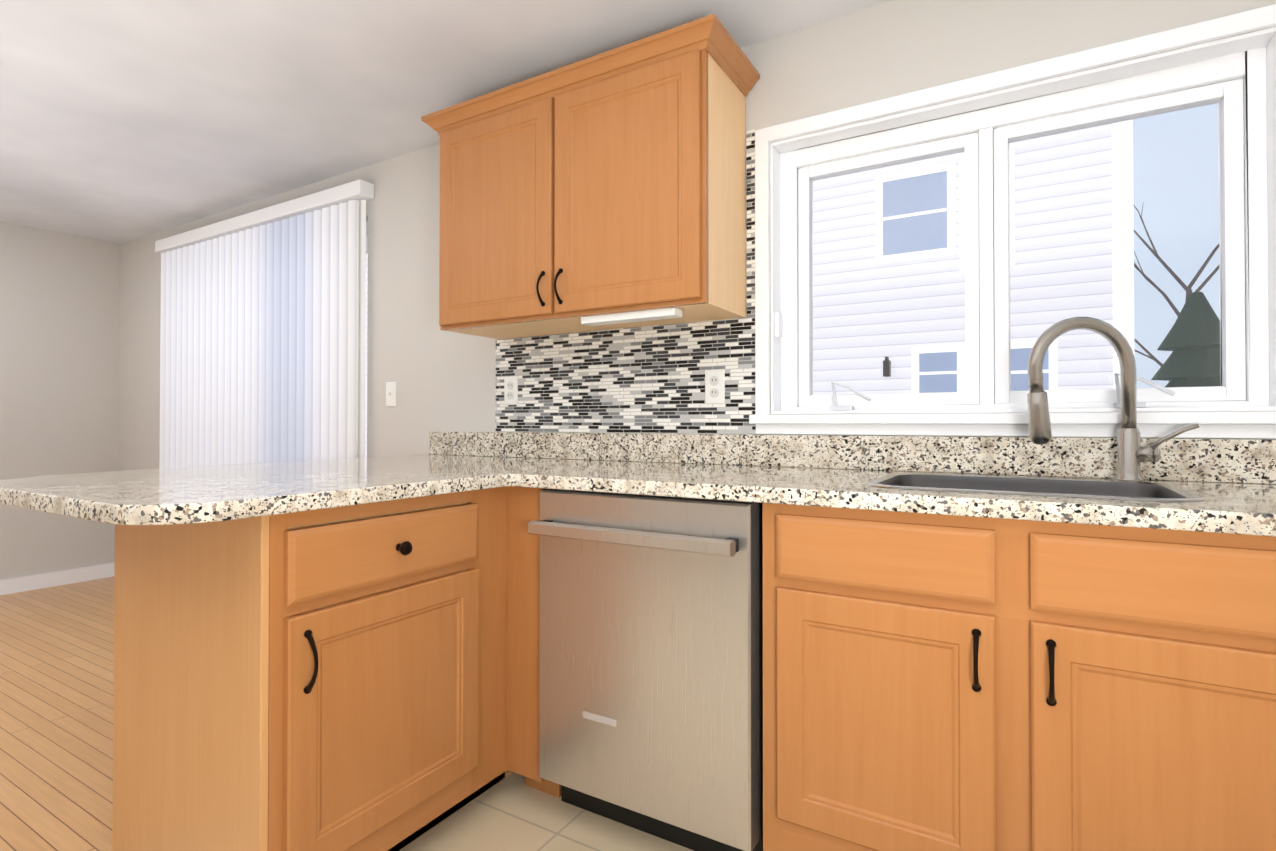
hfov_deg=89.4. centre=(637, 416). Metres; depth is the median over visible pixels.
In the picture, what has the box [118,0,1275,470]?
wall
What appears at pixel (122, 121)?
ceiling
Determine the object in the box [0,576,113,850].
floor
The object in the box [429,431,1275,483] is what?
backsplash
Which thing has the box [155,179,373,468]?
vertical blinds
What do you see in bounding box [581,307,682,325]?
light
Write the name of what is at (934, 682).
base cabinet
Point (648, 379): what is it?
backsplash
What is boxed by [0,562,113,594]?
baseboard
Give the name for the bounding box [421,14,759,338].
upper cabinet
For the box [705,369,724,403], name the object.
electrical outlet
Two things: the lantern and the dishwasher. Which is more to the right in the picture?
the lantern
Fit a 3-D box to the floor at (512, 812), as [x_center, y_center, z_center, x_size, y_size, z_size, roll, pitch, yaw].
[-0.543,1.045,-0.237,3.025,0.001,4.920,0,-1,31]
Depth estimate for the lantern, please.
6.53 m
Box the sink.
[866,473,1203,501]
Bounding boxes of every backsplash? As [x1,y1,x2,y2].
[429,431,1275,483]
[496,128,755,433]
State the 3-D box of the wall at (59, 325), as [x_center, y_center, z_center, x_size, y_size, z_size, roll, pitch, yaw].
[-4.838,-0.071,2.329,0.001,2.280,4.920,0,-1,31]
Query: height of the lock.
0.080 m
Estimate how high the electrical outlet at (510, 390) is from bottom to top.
0.115 m
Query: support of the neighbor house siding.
on the yard
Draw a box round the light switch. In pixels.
[386,382,396,406]
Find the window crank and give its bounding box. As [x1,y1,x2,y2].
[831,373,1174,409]
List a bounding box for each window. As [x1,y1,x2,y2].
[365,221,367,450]
[749,4,1275,438]
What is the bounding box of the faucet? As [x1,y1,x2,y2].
[1027,317,1198,481]
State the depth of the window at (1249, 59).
1.77 m
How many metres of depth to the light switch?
2.98 m
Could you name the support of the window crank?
attached to the window at (1249, 59)
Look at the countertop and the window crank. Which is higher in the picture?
the window crank
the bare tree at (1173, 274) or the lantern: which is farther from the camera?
the bare tree at (1173, 274)
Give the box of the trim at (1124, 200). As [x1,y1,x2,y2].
[875,120,1134,392]
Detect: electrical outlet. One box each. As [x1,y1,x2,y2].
[504,376,517,404]
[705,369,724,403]
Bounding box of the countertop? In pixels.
[0,431,1275,536]
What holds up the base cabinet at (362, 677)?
on the floor at (512, 812)
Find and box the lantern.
[883,357,890,376]
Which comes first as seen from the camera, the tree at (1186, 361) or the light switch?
the light switch
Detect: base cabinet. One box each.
[112,486,519,850]
[520,487,550,789]
[762,503,1275,850]
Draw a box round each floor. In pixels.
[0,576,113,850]
[399,772,693,850]
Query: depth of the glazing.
6.41 m
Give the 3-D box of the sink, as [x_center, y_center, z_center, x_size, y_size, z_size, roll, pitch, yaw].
[0.834,0.258,1.421,0.585,0.224,0.435,0,-1,31]
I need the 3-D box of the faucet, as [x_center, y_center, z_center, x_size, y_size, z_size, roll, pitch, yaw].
[1.097,-0.043,1.499,0.331,0.388,0.166,0,-1,31]
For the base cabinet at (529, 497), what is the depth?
1.76 m
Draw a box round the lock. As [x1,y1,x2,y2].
[775,312,781,337]
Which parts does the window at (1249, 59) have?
glass, window sash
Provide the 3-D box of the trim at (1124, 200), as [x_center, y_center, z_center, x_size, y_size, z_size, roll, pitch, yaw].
[1.474,-2.385,7.264,6.545,8.000,0.060,0,-1,31]
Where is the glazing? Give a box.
[883,171,1048,392]
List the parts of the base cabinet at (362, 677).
drawer, door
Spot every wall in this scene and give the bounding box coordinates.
[0,221,118,579]
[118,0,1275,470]
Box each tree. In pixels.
[1133,202,1218,365]
[1151,292,1219,386]
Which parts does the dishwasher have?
handle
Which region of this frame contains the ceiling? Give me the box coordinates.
[0,0,891,243]
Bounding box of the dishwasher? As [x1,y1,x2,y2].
[528,489,762,850]
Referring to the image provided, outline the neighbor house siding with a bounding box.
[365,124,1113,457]

